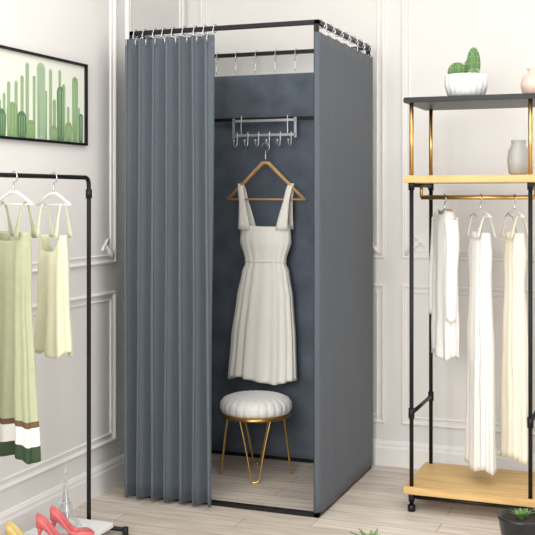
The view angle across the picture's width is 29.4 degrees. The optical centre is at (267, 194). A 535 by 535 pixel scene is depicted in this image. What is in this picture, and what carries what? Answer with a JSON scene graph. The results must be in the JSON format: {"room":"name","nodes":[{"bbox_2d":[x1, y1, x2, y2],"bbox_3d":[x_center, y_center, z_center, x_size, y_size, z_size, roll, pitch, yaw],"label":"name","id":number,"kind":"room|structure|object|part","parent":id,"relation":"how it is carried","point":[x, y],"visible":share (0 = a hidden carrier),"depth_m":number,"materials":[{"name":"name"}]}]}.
{"room":"clothing store","nodes":[
{"label":"clothing store","id":0,"kind":"room"},
{"bbox_2d":[0,0,187,512],"bbox_3d":[-1.602,-0.105,2.308,0.100,2.800,6.380,0,0,21],"label":"wall","id":1,"kind":"structure","parent":0,"point":[78,31],"depth_m":4.28,"materials":[{"name":"paint"}]},
{"bbox_2d":[0,45,87,145],"bbox_3d":[-0.933,-0.380,3.885,0.018,0.343,0.924,0,0,21],"label":"print","id":2,"kind":"object","parent":1,"relation":"attached to","point":[44,98],"visible":1,"depth_m":4.01,"materials":[{"name":"green paper"}]},
{"bbox_2d":[0,290,115,491],"bbox_3d":[-0.941,0.760,3.870,0.014,0.670,1.470,0,0,21],"label":"trim","id":3,"kind":"structure","parent":1,"relation":"attached to","point":[113,292],"depth_m":4.45,"materials":[{"name":"white paint"}]},
{"bbox_2d":[0,454,124,534],"bbox_3d":[-1.548,1.235,2.287,0.016,0.120,6.380,0,0,21],"label":"baseboard","id":4,"kind":"structure","parent":1,"relation":"attached to","point":[109,474],"depth_m":4.19,"materials":[{"name":"white paint"}]},
{"bbox_2d":[32,0,115,273],"bbox_3d":[-0.938,-0.510,3.869,0.028,1.630,1.470,0,0,21],"label":"trim","id":5,"kind":"structure","parent":1,"relation":"attached to","point":[111,251],"depth_m":4.54,"materials":[{"name":"white paint"}]},
{"bbox_2d":[125,0,183,39],"bbox_3d":[-0.534,-0.510,4.929,0.014,1.630,0.600,0,0,21],"label":"trim","id":6,"kind":"structure","parent":1,"relation":"attached to","point":[127,2],"depth_m":4.68,"materials":[{"name":"white paint"}]},
{"bbox_2d":[70,453,534,534],"bbox_3d":[0.376,1.320,1.602,4.300,0.050,6.480,0,0,21],"label":"floor","id":7,"kind":"structure","parent":0,"point":[378,500],"depth_m":4.19,"materials":[{"name":"brown wood"}]},
{"bbox_2d":[0,172,127,534],"bbox_3d":[-0.908,0.610,3.333,0.314,1.370,1.318,0,0,21],"label":"clothing rack","id":8,"kind":"object","parent":7,"relation":"on","point":[99,527],"visible":0.84,"depth_m":3.93,"materials":[{"name":"black metal"}]},
{"bbox_2d":[5,520,23,534],"bbox_3d":[-0.830,1.190,3.551,0.160,0.111,0.063,0,0,1],"label":"shoe","id":9,"kind":"object","parent":8,"relation":"on","point":[11,528],"visible":1,"depth_m":3.54,"materials":[{"name":"yellow leather"}]},
{"bbox_2d":[0,171,40,463],"bbox_3d":[-0.865,0.407,3.480,0.244,0.980,0.125,0,0,32],"label":"dress","id":10,"kind":"object","parent":8,"relation":"hanging from","point":[19,419],"visible":1,"depth_m":3.42,"materials":[{"name":"green fabric"}]},
{"bbox_2d":[36,512,61,534],"bbox_3d":[-0.744,1.190,3.636,0.160,0.111,0.063,0,0,1],"label":"shoe","id":11,"kind":"object","parent":8,"relation":"on","point":[42,523],"visible":1,"depth_m":3.63,"materials":[{"name":"red leather"}]},
{"bbox_2d":[34,172,72,358],"bbox_3d":[-0.779,0.252,3.710,0.201,0.670,0.099,0,0,31],"label":"dress","id":12,"kind":"object","parent":8,"relation":"hanging from","point":[53,328],"visible":0.99,"depth_m":3.67,"materials":[{"name":"yellow fabric"}]},
{"bbox_2d":[23,517,112,534],"bbox_3d":[-0.930,1.255,3.330,0.250,0.020,1.271,0,0,21],"label":"shelf","id":13,"kind":"object","parent":8,"relation":"attached to","point":[99,527],"depth_m":3.83,"materials":[{"name":"white ceramic"}]},
{"bbox_2d":[55,463,81,532],"bbox_3d":[-0.756,1.124,3.815,0.086,0.245,0.086,0,0,21],"label":"figurine","id":14,"kind":"object","parent":8,"relation":"on","point":[67,514],"visible":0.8,"depth_m":3.81,"materials":[{"name":"silver metal"}]},
{"bbox_2d":[50,505,93,534],"bbox_3d":[-0.712,1.190,3.720,0.160,0.111,0.063,0,0,1],"label":"shoe","id":15,"kind":"object","parent":8,"relation":"on","point":[56,516],"visible":0.99,"depth_m":3.71,"materials":[{"name":"red leather"}]},
{"bbox_2d":[124,19,372,517],"bbox_3d":[-0.064,0.290,4.583,0.893,2.010,0.897,0,0,21],"label":"booth","id":16,"kind":"object","parent":7,"relation":"on","point":[184,259],"visible":0.97,"depth_m":4.32,"materials":[{"name":"grey fabric"}]},
{"bbox_2d":[124,34,214,507],"bbox_3d":[-0.411,0.309,4.280,0.406,1.939,0.080,0,0,21],"label":"curtain","id":17,"kind":"object","parent":16,"relation":"hanging from","point":[170,82],"depth_m":4.27,"materials":[{"name":"fabric"}]},
{"bbox_3d":[0.081,0.342,4.961,0.840,1.863,0.011,0,0,21],"label":"panel","id":18,"kind":"part","parent":16,"relation":"part of","materials":[{"name":"fabric"}]},
{"bbox_2d":[232,114,296,147],"bbox_3d":[-0.018,-0.310,4.927,0.332,0.160,0.090,0,0,21],"label":"hook rail","id":19,"kind":"object","parent":16,"relation":"attached to","point":[294,119],"visible":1,"depth_m":4.92,"materials":[{"name":"silver metal"}]},
{"bbox_2d":[227,142,305,384],"bbox_3d":[-0.009,0.322,4.895,0.410,1.149,0.133,0,0,21],"label":"dress","id":20,"kind":"object","parent":19,"relation":"hanging from","point":[263,335],"visible":1,"depth_m":4.85,"materials":[{"name":"white fabric"}]},
{"bbox_3d":[0.352,0.309,4.451,0.024,1.928,0.805,0,0,23],"label":"panel","id":21,"kind":"part","parent":16,"relation":"part of","materials":[{"name":"fabric"}]},
{"bbox_2d":[220,390,291,483],"bbox_3d":[-0.053,1.108,4.734,0.336,0.372,0.335,0,0,21],"label":"round stool","id":22,"kind":"object","parent":7,"relation":"on","point":[256,406],"visible":1,"depth_m":4.62,"materials":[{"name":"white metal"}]},
{"bbox_3d":[-0.053,0.965,4.734,0.336,0.085,0.335,0,0,21],"label":"seat","id":23,"kind":"part","parent":22,"relation":"part of","materials":[{"name":"white fabric"}]},
{"bbox_2d":[350,528,379,534],"bbox_3d":[0.348,1.231,3.555,0.110,0.129,0.142,0,0,-31],"label":"potted plant","id":24,"kind":"object","parent":7,"relation":"on","point":[361,531],"visible":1,"depth_m":3.58,"materials":[{"name":"green plant"}]},
{"bbox_2d":[403,93,534,511],"bbox_3d":[0.894,0.448,4.268,0.565,1.694,0.420,0,0,21],"label":"display rack","id":25,"kind":"object","parent":7,"relation":"on","point":[451,483],"visible":0.97,"depth_m":4.17,"materials":[{"name":"black metal"}]},
{"bbox_2d":[428,194,458,360],"bbox_3d":[0.751,0.341,4.317,0.098,0.692,0.291,0,0,-1],"label":"blouse","id":26,"kind":"object","parent":25,"relation":"hanging from","point":[443,307],"visible":1,"depth_m":4.23,"materials":[{"name":"white fabric"}]},
{"bbox_2d":[444,47,488,95],"bbox_3d":[0.813,-0.501,4.176,0.183,0.204,0.183,0,0,21],"label":"potted cactus","id":27,"kind":"object","parent":25,"relation":"on","point":[466,79],"visible":0.98,"depth_m":4.12,"materials":[{"name":"white ceramic"}]},
{"bbox_2d":[444,73,488,95],"bbox_3d":[0.813,-0.445,4.176,0.183,0.092,0.183,0,0,21],"label":"ribbed pot","id":28,"kind":"object","parent":27,"relation":"attached to","point":[455,84],"depth_m":4.10,"materials":[{"name":"white ceramic"}]},
{"bbox_2d":[403,93,534,110],"bbox_3d":[0.894,-0.388,4.268,0.565,0.022,0.420,0,0,21],"label":"shelf","id":29,"kind":"object","parent":25,"relation":"attached to","point":[521,100],"depth_m":4.16,"materials":[{"name":"black metal"}]},
{"bbox_2d":[403,175,534,183],"bbox_3d":[0.894,-0.065,4.268,0.565,0.030,0.420,0,0,21],"label":"shelf","id":30,"kind":"object","parent":25,"relation":"attached to","point":[410,179],"depth_m":4.09,"materials":[{"name":"brown wood"}]},
{"bbox_2d":[403,462,534,507],"bbox_3d":[0.894,1.208,4.268,0.565,0.030,0.420,0,0,21],"label":"shelf","id":31,"kind":"object","parent":25,"relation":"attached to","point":[451,483],"depth_m":4.17,"materials":[{"name":"brown wood"}]},
{"bbox_2d":[465,194,495,475],"bbox_3d":[0.891,0.571,4.264,0.092,1.153,0.262,0,0,-5],"label":"dress","id":32,"kind":"object","parent":25,"relation":"hanging from","point":[480,448],"visible":1,"depth_m":4.20,"materials":[{"name":"white fabric"}]},
{"bbox_2d":[500,194,527,464],"bbox_3d":[1.019,0.541,4.214,0.099,1.092,0.261,0,0,1],"label":"dress","id":33,"kind":"object","parent":25,"relation":"hanging from","point":[514,374],"visible":0.98,"depth_m":4.14,"materials":[{"name":"white fabric"}]},
{"bbox_2d":[507,140,527,174],"bbox_3d":[1.009,-0.150,4.101,0.090,0.140,0.090,0,0,21],"label":"ceramic vase","id":34,"kind":"object","parent":25,"relation":"on","point":[517,159],"visible":0.92,"depth_m":4.07,"materials":[{"name":"grey ceramic"}]},
{"bbox_2d":[520,68,534,92],"bbox_3d":[1.071,-0.454,4.109,0.104,0.110,0.104,0,0,21],"label":"round vase","id":35,"kind":"object","parent":25,"relation":"on","point":[527,84],"visible":0.87,"depth_m":4.08,"materials":[{"name":"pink ceramic"}]},
{"bbox_2d":[497,508,534,534],"bbox_3d":[0.935,1.225,3.754,0.175,0.140,0.175,0,0,21],"label":"potted plant","id":36,"kind":"object","parent":7,"relation":"on","point":[513,521],"visible":1,"depth_m":3.73,"materials":[{"name":"green plant"}]},
{"bbox_2d":[188,0,534,452],"bbox_3d":[1.520,-0.105,4.579,4.300,2.800,0.100,0,0,21],"label":"wall","id":37,"kind":"structure","parent":0,"point":[442,32],"depth_m":4.82,"materials":[{"name":"paint"}]},
{"bbox_2d":[200,0,384,258],"bbox_3d":[0.105,-0.510,5.059,0.975,1.630,0.028,0,0,21],"label":"trim","id":38,"kind":"structure","parent":37,"relation":"attached to","point":[375,248],"depth_m":4.89,"materials":[{"name":"white paint"}]},
{"bbox_2d":[373,283,384,422],"bbox_3d":[0.106,0.760,5.061,0.975,0.670,0.014,0,0,21],"label":"trim","id":39,"kind":"structure","parent":37,"relation":"attached to","point":[382,420],"depth_m":4.89,"materials":[{"name":"white paint"}]},
{"bbox_2d":[372,439,534,471],"bbox_3d":[1.546,1.235,4.507,4.200,0.120,0.016,0,0,21],"label":"baseboard","id":40,"kind":"structure","parent":37,"relation":"attached to","point":[385,452],"depth_m":4.82,"materials":[{"name":"white paint"}]},
{"bbox_2d":[401,0,534,261],"bbox_3d":[1.277,-0.510,4.609,1.375,1.630,0.028,0,0,21],"label":"trim","id":41,"kind":"structure","parent":37,"relation":"attached to","point":[404,255],"depth_m":4.85,"materials":[{"name":"white paint"}]},
{"bbox_2d":[401,284,534,435],"bbox_3d":[1.278,0.760,4.611,1.375,0.670,0.014,0,0,21],"label":"trim","id":42,"kind":"structure","parent":37,"relation":"attached to","point":[403,286],"depth_m":4.85,"materials":[{"name":"white paint"}]}
]}

